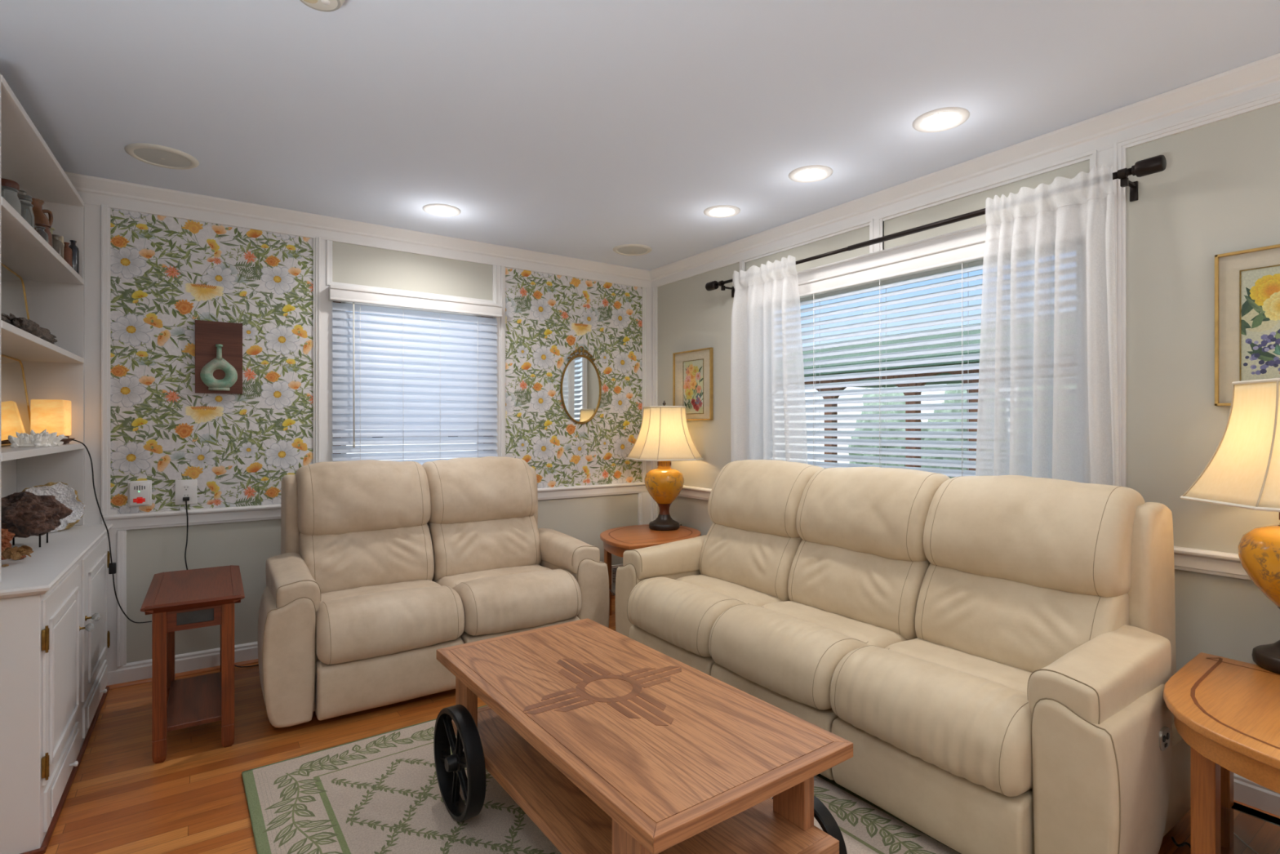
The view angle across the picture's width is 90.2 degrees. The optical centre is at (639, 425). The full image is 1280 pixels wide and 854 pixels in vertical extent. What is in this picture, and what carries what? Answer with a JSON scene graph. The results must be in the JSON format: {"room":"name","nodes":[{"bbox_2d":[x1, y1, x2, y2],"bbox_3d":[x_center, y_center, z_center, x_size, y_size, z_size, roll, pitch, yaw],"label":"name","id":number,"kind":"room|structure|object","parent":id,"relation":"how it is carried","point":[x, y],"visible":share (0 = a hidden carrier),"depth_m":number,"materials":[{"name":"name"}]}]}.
{"room":"living room","nodes":[
{"label":"living room","id":0,"kind":"room"},
{"bbox_2d":[110,208,642,662],"bbox_3d":[-1.454,0.046,3.937,3.940,2.440,0.152,0,0,-35],"label":"wall","id":1,"kind":"structure","parent":0,"point":[167,274],"depth_m":3.43,"materials":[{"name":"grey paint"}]},
{"bbox_2d":[127,480,151,506],"bbox_3d":[-2.459,0.334,3.134,0.094,0.126,0.030,0,0,-35],"label":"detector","id":2,"kind":"object","parent":1,"relation":"attached to","point":[139,492],"visible":1,"depth_m":3.12,"materials":[{"name":"white plastic"}]},
{"bbox_2d":[174,479,197,505],"bbox_3d":[-2.312,0.338,3.248,0.092,0.126,0.009,0,0,-35],"label":"outlet plate","id":3,"kind":"object","parent":1,"relation":"attached to","point":[183,488],"visible":1,"depth_m":3.25,"materials":[{"name":"white plastic"}]},
{"bbox_2d":[182,493,190,497],"bbox_3d":[-2.311,0.359,3.246,0.033,0.033,0.002,0,0,-35],"label":"receptacle","id":4,"kind":"object","parent":3,"relation":"attached to","point":[184,495],"depth_m":3.24,"materials":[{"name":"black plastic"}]},
{"bbox_2d":[182,484,190,491],"bbox_3d":[-2.311,0.317,3.246,0.033,0.033,0.002,0,0,-35],"label":"receptacle","id":5,"kind":"object","parent":3,"relation":"attached to","point":[184,487],"depth_m":3.24,"materials":[{"name":"white plastic"}]},
{"bbox_2d":[195,320,242,394],"bbox_3d":[-2.187,-0.354,3.312,0.206,0.372,0.046,0,0,-35],"label":"wall plaque","id":6,"kind":"object","parent":1,"relation":"attached to","point":[218,344],"visible":1,"depth_m":3.30,"materials":[{"name":"wood"}]},
{"bbox_2d":[200,344,237,391],"bbox_3d":[-2.183,-0.302,3.306,0.164,0.239,0.032,0,0,-35],"label":"bottle","id":7,"kind":"object","parent":6,"relation":"on","point":[218,362],"depth_m":3.30,"materials":[{"name":"ceramic"}]},
{"bbox_2d":[182,497,258,667],"bbox_3d":[-2.145,0.814,3.308,0.379,0.903,0.044,0,0,-28],"label":"power cord","id":8,"kind":"object","parent":1,"relation":"hanging from","point":[184,499],"visible":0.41,"depth_m":3.22,"materials":[{"name":"black plastic"}]},
{"bbox_2d":[64,171,650,288],"bbox_3d":[-1.361,-1.113,3.874,3.560,0.122,0.061,0,0,-35],"label":"trim","id":9,"kind":"structure","parent":1,"relation":"attached to","point":[97,191],"depth_m":3.60,"materials":[{"name":"white paint"}]},
{"bbox_2d":[106,592,613,685],"bbox_3d":[-1.243,1.213,3.983,3.240,0.106,0.016,0,0,-35],"label":"baseboard","id":10,"kind":"structure","parent":1,"relation":"attached to","point":[141,669],"depth_m":3.25,"materials":[{"name":"white paint"}]},
{"bbox_2d":[106,595,615,689],"bbox_3d":[-1.237,1.258,3.967,3.210,0.017,0.017,0,0,-35],"label":"trim","id":11,"kind":"structure","parent":1,"relation":"attached to","point":[255,660],"depth_m":3.23,"materials":[{"name":"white wood"}]},
{"bbox_2d":[80,204,650,671],"bbox_3d":[-1.278,0.096,3.956,3.330,2.340,0.021,0,0,-35],"label":"trim","id":12,"kind":"structure","parent":1,"relation":"attached to","point":[96,218],"depth_m":3.08,"materials":[{"name":"white paint"}]},
{"bbox_2d":[100,481,648,530],"bbox_3d":[-1.243,0.469,3.975,3.250,0.081,0.030,0,0,-35],"label":"trim","id":13,"kind":"structure","parent":1,"relation":"attached to","point":[131,521],"depth_m":3.35,"materials":[{"name":"white paint"}]},
{"bbox_2d":[333,301,493,453],"bbox_3d":[-1.398,-0.144,3.977,0.967,1.220,0.150,0,0,-35],"label":"window","id":14,"kind":"structure","parent":1,"relation":"in","point":[333,301],"depth_m":3.98,"materials":[{"name":"white paint"}]},
{"bbox_2d":[328,284,502,465],"bbox_3d":[-1.332,-0.184,3.878,1.018,1.210,0.076,0,0,-35],"label":"window blind","id":15,"kind":"object","parent":14,"relation":"attached to","point":[417,399],"visible":0.8,"depth_m":3.86,"materials":[{"name":"white paint"}]},
{"bbox_2d":[560,346,601,423],"bbox_3d":[-0.419,-0.290,4.547,0.330,0.555,0.019,0,0,-35],"label":"oval mirror","id":16,"kind":"object","parent":1,"relation":"attached to","point":[580,388],"visible":1,"depth_m":4.54,"materials":[{"name":"gold metal"}]},
{"bbox_2d":[611,564,622,583],"bbox_3d":[-0.122,1.126,4.737,0.330,0.200,0.014,0,0,-35],"label":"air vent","id":17,"kind":"object","parent":1,"relation":"in","point":[614,567],"visible":0.13,"depth_m":4.69,"materials":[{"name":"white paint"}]},
{"bbox_2d":[44,598,1191,853],"bbox_3d":[0.461,1.316,1.159,3.940,0.100,6.900,0,0,-35],"label":"floor","id":18,"kind":"structure","parent":0,"point":[118,800],"depth_m":2.33,"materials":[{"name":"brown wood"}]},
{"bbox_2d":[0,533,110,853],"bbox_3d":[-2.299,0.883,2.390,0.414,0.765,1.438,0,0,-34],"label":"base cabinet","id":19,"kind":"object","parent":18,"relation":"on","point":[54,691],"visible":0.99,"depth_m":1.93,"materials":[{"name":"white paint"}]},
{"bbox_2d":[0,523,112,599],"bbox_3d":[-2.310,0.486,2.373,0.396,0.030,1.448,0,0,-34],"label":"countertop","id":20,"kind":"structure","parent":19,"relation":"on","point":[37,574],"depth_m":2.24,"materials":[{"name":"white paint"}]},
{"bbox_2d":[0,528,15,559],"bbox_3d":[-2.257,0.420,2.247,0.076,0.117,0.073,0,0,-7],"label":"specimen","id":21,"kind":"object","parent":20,"relation":"on","point":[6,536],"visible":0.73,"depth_m":2.24,"materials":[{"name":"orange stone"}]},
{"bbox_2d":[1,545,33,559],"bbox_3d":[-2.132,0.434,2.184,0.068,0.047,0.082,0,0,35],"label":"rock","id":22,"kind":"object","parent":20,"relation":"on","point":[15,553],"visible":1,"depth_m":2.16,"materials":[{"name":"brown stone"}]},
{"bbox_2d":[0,491,72,546],"bbox_3d":[-2.392,0.363,2.471,0.374,0.215,0.234,0,0,17],"label":"specimen","id":23,"kind":"object","parent":20,"relation":"on","point":[24,514],"visible":0.94,"depth_m":2.40,"materials":[{"name":"brown stone"}]},
{"bbox_2d":[0,73,84,582],"bbox_3d":[-2.375,-0.293,2.400,0.242,1.527,1.337,0,0,-33],"label":"bookcase","id":24,"kind":"object","parent":20,"relation":"on","point":[55,291],"visible":0.73,"depth_m":2.84,"materials":[{"name":"white paint"}]},
{"bbox_2d":[0,177,21,215],"bbox_3d":[-2.303,-0.790,2.315,0.080,0.198,0.080,0,0,-35],"label":"jar","id":25,"kind":"object","parent":24,"relation":"on","point":[10,188],"visible":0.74,"depth_m":2.30,"materials":[{"name":"clear glass"}]},
{"bbox_2d":[0,262,29,319],"bbox_3d":[-2.455,-0.491,2.404,0.048,0.345,1.130,0,0,-33],"label":"mirror","id":26,"kind":"object","parent":24,"relation":"on","point":[13,295],"visible":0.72,"depth_m":2.70,"materials":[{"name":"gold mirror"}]},
{"bbox_2d":[0,354,30,446],"bbox_3d":[-2.457,-0.106,2.403,0.051,0.375,1.130,0,0,-33],"label":"mirror","id":27,"kind":"object","parent":24,"relation":"on","point":[15,405],"visible":0.85,"depth_m":2.69,"materials":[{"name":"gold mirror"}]},
{"bbox_2d":[17,190,34,215],"bbox_3d":[-2.466,-0.815,2.543,0.072,0.246,0.072,0,0,-35],"label":"jar","id":28,"kind":"object","parent":24,"relation":"on","point":[22,196],"visible":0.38,"depth_m":2.53,"materials":[{"name":"clear glass"}]},
{"bbox_2d":[19,200,34,228],"bbox_3d":[-2.382,-0.774,2.455,0.072,0.165,0.072,0,0,-35],"label":"jar","id":29,"kind":"object","parent":24,"relation":"on","point":[27,214],"visible":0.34,"depth_m":2.45,"materials":[{"name":"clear glass"}]},
{"bbox_2d":[0,312,57,343],"bbox_3d":[-2.357,-0.359,2.439,0.127,0.080,0.948,0,0,-35],"label":"wood","id":30,"kind":"object","parent":24,"relation":"on","point":[28,326],"visible":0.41,"depth_m":2.30,"materials":[{"name":"grey wood"}]},
{"bbox_2d":[8,428,64,447],"bbox_3d":[-2.414,0.050,2.557,0.150,0.074,0.404,0,0,-35],"label":"cluster","id":31,"kind":"object","parent":24,"relation":"on","point":[43,438],"visible":1,"depth_m":2.46,"materials":[{"name":"white stone"}]},
{"bbox_2d":[35,226,48,242],"bbox_3d":[-2.442,-0.750,2.596,0.048,0.118,0.048,0,0,-35],"label":"bottle","id":32,"kind":"object","parent":24,"relation":"on","point":[39,229],"visible":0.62,"depth_m":2.59,"materials":[{"name":"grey glass"}]},
{"bbox_2d":[31,197,53,231],"bbox_3d":[-2.575,-0.827,2.710,0.102,0.270,0.102,0,0,-20],"label":"jug","id":33,"kind":"object","parent":24,"relation":"on","point":[40,217],"visible":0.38,"depth_m":2.70,"materials":[{"name":"brown ceramic"}]},
{"bbox_2d":[35,222,52,247],"bbox_3d":[-2.500,-0.766,2.671,0.056,0.150,0.056,0,0,-35],"label":"jar","id":34,"kind":"object","parent":24,"relation":"on","point":[46,226],"visible":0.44,"depth_m":2.67,"materials":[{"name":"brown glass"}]},
{"bbox_2d":[30,399,71,443],"bbox_3d":[-2.657,-0.018,2.878,0.112,0.198,0.112,0,0,-27],"label":"lamp","id":35,"kind":"object","parent":24,"relation":"on","point":[54,415],"visible":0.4,"depth_m":2.84,"materials":[{"name":"orange stone"}]},
{"bbox_2d":[52,234,63,258],"bbox_3d":[-2.559,-0.762,2.788,0.056,0.142,0.056,0,0,-35],"label":"jar","id":36,"kind":"object","parent":24,"relation":"on","point":[58,246],"visible":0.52,"depth_m":2.78,"materials":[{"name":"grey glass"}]},
{"bbox_2d":[59,235,63,244],"bbox_3d":[-2.576,-0.766,2.831,0.024,0.150,0.024,0,0,-35],"label":"candle","id":37,"kind":"object","parent":24,"relation":"on","point":[61,238],"visible":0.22,"depth_m":2.83,"materials":[{"name":"beige wax"}]},
{"bbox_2d":[63,242,71,266],"bbox_3d":[-2.602,-0.761,2.893,0.038,0.140,0.038,0,0,-35],"label":"bottle","id":38,"kind":"object","parent":24,"relation":"on","point":[67,251],"visible":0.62,"depth_m":2.88,"materials":[{"name":"brown ceramic"}]},
{"bbox_2d":[60,438,75,444],"bbox_3d":[-2.561,0.069,2.799,0.124,0.026,0.124,0,0,-35],"label":"wooden dish","id":39,"kind":"object","parent":24,"relation":"on","point":[65,441],"visible":0.24,"depth_m":2.79,"materials":[{"name":"brown wood"}]},
{"bbox_2d":[68,240,79,274],"bbox_3d":[-2.623,-0.774,2.950,0.042,0.165,0.042,0,0,-35],"label":"bottle","id":40,"kind":"object","parent":24,"relation":"on","point":[75,251],"visible":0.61,"depth_m":2.94,"materials":[{"name":"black glass"}]},
{"bbox_2d":[71,439,151,622],"bbox_3d":[-2.423,0.608,2.990,0.122,1.099,0.387,0,0,10],"label":"lamp cord","id":41,"kind":"object","parent":24,"relation":"hanging from","point":[112,566],"visible":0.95,"depth_m":2.93,"materials":[{"name":"black plastic"}]},
{"bbox_2d":[108,562,115,573],"bbox_3d":[-2.447,0.661,2.957,0.026,0.050,0.018,0,0,-35],"label":"switch","id":42,"kind":"object","parent":41,"relation":"attached to","point":[112,566],"depth_m":2.95,"materials":[{"name":"black plastic"}]},
{"bbox_2d":[21,481,85,533],"bbox_3d":[-2.666,0.361,2.855,0.182,0.216,0.249,0,0,21],"label":"geode","id":43,"kind":"object","parent":20,"relation":"on","point":[65,495],"visible":0.37,"depth_m":2.88,"materials":[{"name":"white stone"}]},
{"bbox_2d":[140,564,244,763],"bbox_3d":[-1.878,0.966,2.699,0.326,0.600,0.670,0,0,-34],"label":"side table","id":44,"kind":"object","parent":18,"relation":"on","point":[192,598],"visible":1,"depth_m":2.51,"materials":[{"name":"red wood"}]},
{"bbox_2d":[167,671,221,731],"bbox_3d":[-1.881,1.158,2.703,0.196,0.020,0.540,0,0,-34],"label":"shelf","id":45,"kind":"object","parent":44,"relation":"attached to","point":[196,700],"depth_m":2.66,"materials":[{"name":"brown wood"}]},
{"bbox_2d":[257,456,609,727],"bbox_3d":[-1.050,0.723,3.318,1.630,1.086,0.938,0,0,-35],"label":"reclining loveseat","id":46,"kind":"object","parent":18,"relation":"on","point":[381,566],"visible":0.94,"depth_m":3.11,"materials":[{"name":"beige leather"}]},
{"bbox_2d":[295,459,431,535],"bbox_3d":[-1.435,0.370,3.325,0.624,0.379,0.334,0,0,-35],"label":"cushion","id":47,"kind":"object","parent":46,"relation":"on","point":[362,497],"depth_m":3.21,"materials":[{"name":"beige leather"}]},
{"bbox_2d":[299,523,434,593],"bbox_3d":[-1.401,0.673,3.275,0.612,0.372,0.320,0,0,-35],"label":"lumbar cushion","id":48,"kind":"object","parent":46,"relation":"on","point":[339,557],"depth_m":3.15,"materials":[{"name":"beige leather"}]},
{"bbox_2d":[315,579,464,664],"bbox_3d":[-1.239,0.883,3.041,0.616,0.253,0.692,0,0,-35],"label":"seat cushion","id":49,"kind":"object","parent":46,"relation":"on","point":[358,621],"depth_m":2.80,"materials":[{"name":"beige leather"}]},
{"bbox_2d":[422,456,537,524],"bbox_3d":[-0.924,0.370,3.676,0.624,0.378,0.330,0,0,-35],"label":"cushion","id":50,"kind":"object","parent":46,"relation":"on","point":[486,490],"depth_m":3.56,"materials":[{"name":"beige leather"}]},
{"bbox_2d":[426,515,541,580],"bbox_3d":[-0.889,0.675,3.625,0.612,0.371,0.327,0,0,-35],"label":"lumbar cushion","id":51,"kind":"object","parent":46,"relation":"on","point":[460,544],"depth_m":3.49,"materials":[{"name":"beige leather"}]},
{"bbox_2d":[431,564,581,635],"bbox_3d":[-0.728,0.885,3.392,0.616,0.254,0.696,0,0,-35],"label":"seat cushion","id":52,"kind":"object","parent":46,"relation":"on","point":[495,599],"depth_m":3.16,"materials":[{"name":"beige leather"}]},
{"bbox_2d":[241,704,961,853],"bbox_3d":[-0.039,1.260,1.821,1.690,0.012,2.460,0,0,-36],"label":"area rug","id":53,"kind":"object","parent":18,"relation":"on","point":[380,793],"visible":0.29,"depth_m":2.07,"materials":[{"name":"green fabric"}]},
{"bbox_2d":[433,617,853,853],"bbox_3d":[-0.097,1.029,1.959,0.752,0.448,1.298,0,0,-36],"label":"coffee table","id":54,"kind":"object","parent":53,"relation":"on","point":[609,742],"visible":1,"depth_m":1.71,"materials":[{"name":"brown wood"}]},
{"bbox_2d":[451,708,828,853],"bbox_3d":[-0.096,1.068,1.960,0.570,0.034,1.200,0,0,-36],"label":"shelf","id":55,"kind":"object","parent":54,"relation":"attached to","point":[571,820],"depth_m":1.71,"materials":[{"name":"brown wood"}]},
{"bbox_2d":[600,524,701,615],"bbox_3d":[0.060,0.988,4.222,0.756,0.556,0.670,0,0,-35],"label":"end table","id":56,"kind":"object","parent":18,"relation":"on","point":[616,540],"visible":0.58,"depth_m":4.11,"materials":[{"name":"orange wood"}]},
{"bbox_2d":[608,581,615,595],"bbox_3d":[0.060,1.062,4.222,0.636,0.008,0.550,0,0,-35],"label":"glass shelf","id":57,"kind":"object","parent":56,"relation":"attached to","point":[611,586],"depth_m":4.17,"materials":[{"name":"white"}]},
{"bbox_2d":[626,400,703,530],"bbox_3d":[0.168,0.267,4.412,0.473,0.887,0.473,0,0,-19],"label":"table lamp","id":58,"kind":"object","parent":56,"relation":"on","point":[664,437],"visible":1,"depth_m":4.29,"materials":[{"name":"white fabric"}]},
{"bbox_2d":[615,459,1191,853],"bbox_3d":[0.822,0.722,2.671,0.939,1.087,2.256,0,0,-35],"label":"reclining sofa","id":59,"kind":"object","parent":18,"relation":"on","point":[995,655],"visible":0.95,"depth_m":2.09,"materials":[{"name":"beige leather"}]},
{"bbox_2d":[626,574,782,657],"bbox_3d":[0.367,0.882,3.115,0.690,0.255,0.618,0,0,-35],"label":"seat cushion","id":60,"kind":"object","parent":59,"relation":"on","point":[677,614],"depth_m":2.95,"materials":[{"name":"beige leather"}]},
{"bbox_2d":[698,522,802,601],"bbox_3d":[0.603,0.673,3.272,0.325,0.372,0.628,0,0,-35],"label":"lumbar cushion","id":61,"kind":"object","parent":59,"relation":"on","point":[757,557],"depth_m":3.13,"materials":[{"name":"beige leather"}]},
{"bbox_2d":[707,459,823,537],"bbox_3d":[0.655,0.372,3.308,0.334,0.386,0.640,0,0,-35],"label":"cushion","id":62,"kind":"object","parent":59,"relation":"on","point":[748,498],"depth_m":3.19,"materials":[{"name":"beige leather"}]},
{"bbox_2d":[708,600,906,710],"bbox_3d":[0.719,0.881,2.602,0.690,0.248,0.618,0,0,-35],"label":"seat cushion","id":63,"kind":"object","parent":59,"relation":"on","point":[788,652],"depth_m":2.43,"materials":[{"name":"beige leather"}]},
{"bbox_2d":[787,539,930,639],"bbox_3d":[0.961,0.675,2.751,0.321,0.369,0.628,0,0,-35],"label":"lumbar cushion","id":64,"kind":"object","parent":59,"relation":"on","point":[874,584],"depth_m":2.61,"materials":[{"name":"beige leather"}]},
{"bbox_2d":[795,466,950,561],"bbox_3d":[1.012,0.371,2.787,0.331,0.376,0.640,0,0,-35],"label":"cushion","id":65,"kind":"object","parent":59,"relation":"on","point":[849,513],"depth_m":2.67,"materials":[{"name":"beige leather"}]},
{"bbox_2d":[830,638,1032,796],"bbox_3d":[1.073,0.883,2.091,0.691,0.251,0.618,0,0,-35],"label":"seat cushion","id":66,"kind":"object","parent":59,"relation":"on","point":[958,712],"depth_m":1.91,"materials":[{"name":"beige leather"}]},
{"bbox_2d":[915,563,1128,672],"bbox_3d":[1.319,0.673,2.231,0.324,0.371,0.628,0,0,-35],"label":"lumbar cushion","id":67,"kind":"object","parent":59,"relation":"on","point":[1024,620],"depth_m":2.12,"materials":[{"name":"beige leather"}]},
{"bbox_2d":[923,475,1145,597],"bbox_3d":[1.372,0.372,2.268,0.338,0.379,0.640,0,0,-35],"label":"cushion","id":68,"kind":"object","parent":59,"relation":"on","point":[1008,535],"depth_m":2.14,"materials":[{"name":"beige leather"}]},
{"bbox_2d":[1170,836,1191,848],"bbox_3d":[1.717,1.257,1.865,0.236,0.018,0.103,0,0,21],"label":"power cord","id":69,"kind":"object","parent":18,"relation":"on","point":[1184,843],"visible":0.8,"depth_m":1.91,"materials":[{"name":"black plastic"}]},
{"bbox_2d":[1163,652,1279,853],"bbox_3d":[1.710,0.988,1.454,0.718,0.556,0.849,0,0,-35],"label":"end table","id":70,"kind":"object","parent":18,"relation":"on","point":[1227,710],"visible":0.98,"depth_m":1.60,"materials":[{"name":"brown wood"}]},
{"bbox_2d":[1180,377,1279,674],"bbox_3d":[1.924,0.267,1.852,0.473,0.887,0.473,0,0,5],"label":"table lamp","id":71,"kind":"object","parent":70,"relation":"on","point":[1243,470],"visible":1,"depth_m":1.85,"materials":[{"name":"white fabric"}]},
{"bbox_2d":[1220,801,1279,853],"bbox_3d":[1.727,1.142,1.466,0.641,0.008,0.798,0,0,-35],"label":"shelf","id":72,"kind":"object","parent":70,"relation":"attached to","point":[1244,829],"depth_m":1.79,"materials":[{"name":"brown wood"}]},
{"bbox_2d":[0,0,1279,271],"bbox_3d":[0.461,-1.224,1.159,3.940,0.100,6.900,0,0,-35],"label":"ceiling","id":73,"kind":"structure","parent":0,"point":[579,129],"depth_m":2.23,"materials":[{"name":"white paint"}]},
{"bbox_2d":[124,142,199,169],"bbox_3d":[-2.080,-1.168,2.779,0.260,0.012,0.260,0,0,-35],"label":"ceiling speaker","id":74,"kind":"object","parent":73,"relation":"attached to","point":[157,155],"visible":1,"depth_m":2.76,"materials":[{"name":"white plastic"}]},
{"bbox_2d":[133,148,191,167],"bbox_3d":[-2.080,-1.166,2.779,0.204,0.004,0.204,0,0,-12],"label":"grille","id":75,"kind":"object","parent":74,"relation":"attached to","point":[162,157],"depth_m":2.77,"materials":[{"name":"white plastic"}]},
{"bbox_2d":[299,0,345,12],"bbox_3d":[-0.854,-1.152,1.692,0.136,0.044,0.136,0,0,-35],"label":"smoke detector","id":76,"kind":"object","parent":73,"relation":"attached to","point":[327,6],"visible":1,"depth_m":1.71,"materials":[{"name":"white plastic"}]},
{"bbox_2d":[422,203,461,216],"bbox_3d":[-1.079,-1.170,3.471,0.200,0.008,0.200,0,0,-35],"label":"recessed light","id":77,"kind":"object","parent":73,"relation":"in","point":[440,210],"visible":1,"depth_m":3.46,"materials":[{"name":"white plastic"}]},
{"bbox_2d":[613,244,652,255],"bbox_3d":[-0.050,-1.168,4.246,0.260,0.012,0.260,0,0,-35],"label":"ceiling speaker","id":78,"kind":"object","parent":73,"relation":"attached to","point":[624,249],"visible":1,"depth_m":4.22,"materials":[{"name":"white plastic"}]},
{"bbox_2d":[617,246,647,254],"bbox_3d":[-0.050,-1.166,4.246,0.204,0.004,0.204,0,0,33],"label":"grille","id":79,"kind":"object","parent":78,"relation":"attached to","point":[620,250],"depth_m":4.24,"materials":[{"name":"white plastic"}]},
{"bbox_2d":[703,204,740,217],"bbox_3d":[0.448,-1.170,3.491,0.200,0.008,0.200,0,0,-35],"label":"recessed light","id":80,"kind":"object","parent":73,"relation":"in","point":[720,211],"visible":1,"depth_m":3.48,"materials":[{"name":"white plastic"}]},
{"bbox_2d":[788,164,832,182],"bbox_3d":[0.795,-1.170,2.972,0.200,0.008,0.200,0,0,-35],"label":"recessed light","id":81,"kind":"object","parent":73,"relation":"in","point":[813,173],"visible":1,"depth_m":2.96,"materials":[{"name":"white plastic"}]},
{"bbox_2d":[912,106,969,132],"bbox_3d":[1.155,-1.170,2.448,0.200,0.008,0.200,0,0,-35],"label":"recessed light","id":82,"kind":"object","parent":73,"relation":"in","point":[941,119],"visible":1,"depth_m":2.44,"materials":[{"name":"white plastic"}]},
{"bbox_2d":[657,102,1279,671],"bbox_3d":[2.021,0.046,2.234,0.150,2.440,6.600,0,0,-35],"label":"wall","id":83,"kind":"structure","parent":0,"point":[1217,192],"depth_m":2.27,"materials":[{"name":"grey paint"}]},
{"bbox_2d":[672,346,713,420],"bbox_3d":[0.367,-0.284,4.478,0.025,0.490,0.416,0,0,-35],"label":"framed picture","id":84,"kind":"object","parent":83,"relation":"attached to","point":[692,370],"visible":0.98,"depth_m":4.46,"materials":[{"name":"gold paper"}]},
{"bbox_2d":[683,359,702,413],"bbox_3d":[0.373,-0.271,4.472,0.001,0.370,0.219,0,0,-35],"label":"print","id":85,"kind":"object","parent":84,"relation":"attached to","point":[692,368],"depth_m":4.47},
{"bbox_2d":[796,223,986,306],"bbox_3d":[1.263,-0.228,3.303,0.186,1.312,1.950,0,0,-35],"label":"window","id":86,"kind":"structure","parent":83,"relation":"in","point":[976,233],"depth_m":3.17,"materials":[{"name":"white paint"}]},
{"bbox_2d":[798,238,985,476],"bbox_3d":[1.200,-0.206,3.247,0.061,1.214,1.900,0,0,-35],"label":"window blind","id":87,"kind":"object","parent":83,"relation":"attached to","point":[972,251],"visible":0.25,"depth_m":3.14,"materials":[{"name":"white paint"}]},
{"bbox_2d":[705,155,1166,297],"bbox_3d":[1.165,-0.887,3.223,0.138,0.106,2.412,0,0,-35],"label":"curtain rod","id":88,"kind":"object","parent":83,"relation":"attached to","point":[1155,164],"visible":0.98,"depth_m":2.78,"materials":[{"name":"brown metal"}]},
{"bbox_2d":[730,255,807,463],"bbox_3d":[0.749,-0.196,3.753,0.101,1.524,0.593,0,0,-35],"label":"curtain","id":89,"kind":"object","parent":88,"relation":"hanging from","point":[768,419],"visible":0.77,"depth_m":3.74,"materials":[{"name":"white fabric"}]},
{"bbox_2d":[975,164,1119,486],"bbox_3d":[1.598,-0.196,2.518,0.098,1.524,0.530,0,0,-35],"label":"curtain","id":90,"kind":"object","parent":88,"relation":"hanging from","point":[1048,406],"visible":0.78,"depth_m":2.50,"materials":[{"name":"white fabric"}]},
{"bbox_2d":[677,485,1251,580],"bbox_3d":[1.947,0.469,2.183,0.030,0.081,6.600,0,0,-35],"label":"trim","id":91,"kind":"structure","parent":83,"relation":"attached to","point":[1189,559],"depth_m":2.19,"materials":[{"name":"white paint"}]},
{"bbox_2d":[649,53,1279,288],"bbox_3d":[1.934,-1.113,2.174,0.061,0.122,6.600,0,0,-35],"label":"trim","id":92,"kind":"structure","parent":83,"relation":"attached to","point":[1261,77],"depth_m":2.68,"materials":[{"name":"white paint"}]},
{"bbox_2d":[650,89,1279,521],"bbox_3d":[1.958,0.044,2.176,0.021,2.232,6.624,0,0,-35],"label":"trim","id":93,"kind":"structure","parent":83,"relation":"attached to","point":[1116,157],"depth_m":2.40,"materials":[{"name":"white paint"}]},
{"bbox_2d":[1214,244,1279,405],"bbox_3d":[2.084,-0.323,1.987,0.025,0.512,0.442,0,0,-35],"label":"framed picture","id":94,"kind":"object","parent":83,"relation":"attached to","point":[1247,282],"visible":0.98,"depth_m":2.11,"materials":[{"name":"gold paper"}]},
{"bbox_2d":[1241,266,1279,381],"bbox_3d":[2.085,-0.321,1.988,0.001,0.382,0.312,0,0,-35],"label":"print","id":95,"kind":"object","parent":94,"relation":"attached to","point":[1260,285],"depth_m":2.08},
{"bbox_2d":[1233,772,1279,816],"bbox_3d":[1.953,1.213,2.187,0.016,0.106,6.600,0,0,-35],"label":"baseboard","id":96,"kind":"structure","parent":83,"relation":"attached to","point":[1246,791],"depth_m":2.09,"materials":[{"name":"white paint"}]},
{"bbox_2d":[1233,800,1279,817],"bbox_3d":[1.945,1.258,2.170,0.017,0.017,6.580,0,0,-35],"label":"trim","id":97,"kind":"structure","parent":83,"relation":"attached to","point":[1235,801],"depth_m":2.08,"materials":[{"name":"orange wood"}]},
{"label":"outside","id":98,"kind":"structure","parent":0,"visible":0},
{"bbox_3d":[7.052,1.591,7.279,13.840,0.050,20.000,0,0,-35],"label":"ground","id":99,"kind":"structure","parent":98,"visible":0},
{"bbox_2d":[848,386,928,466],"bbox_3d":[5.317,0.566,13.652,1.649,3.096,1.515,0,0,-35],"label":"shrub","id":100,"kind":"object","parent":99,"relation":"on","point":[895,393],"visible":0.09,"depth_m":13.16,"materials":[{"name":"green plant"}]},
{"bbox_2d":[802,322,981,470],"bbox_3d":[4.582,0.106,7.946,3.550,2.920,6.300,0,0,-35],"label":"pergola","id":101,"kind":"object","parent":99,"relation":"on","point":[974,331],"visible":0.22,"depth_m":7.74,"materials":[{"name":"wood"}]},
{"bbox_2d":[920,382,967,478],"bbox_3d":[6.215,0.467,12.173,1.564,3.115,1.416,0,0,-13],"label":"shrub","id":102,"kind":"object","parent":99,"relation":"on","point":[964,390],"visible":0.06,"depth_m":11.81,"materials":[{"name":"green plant"}]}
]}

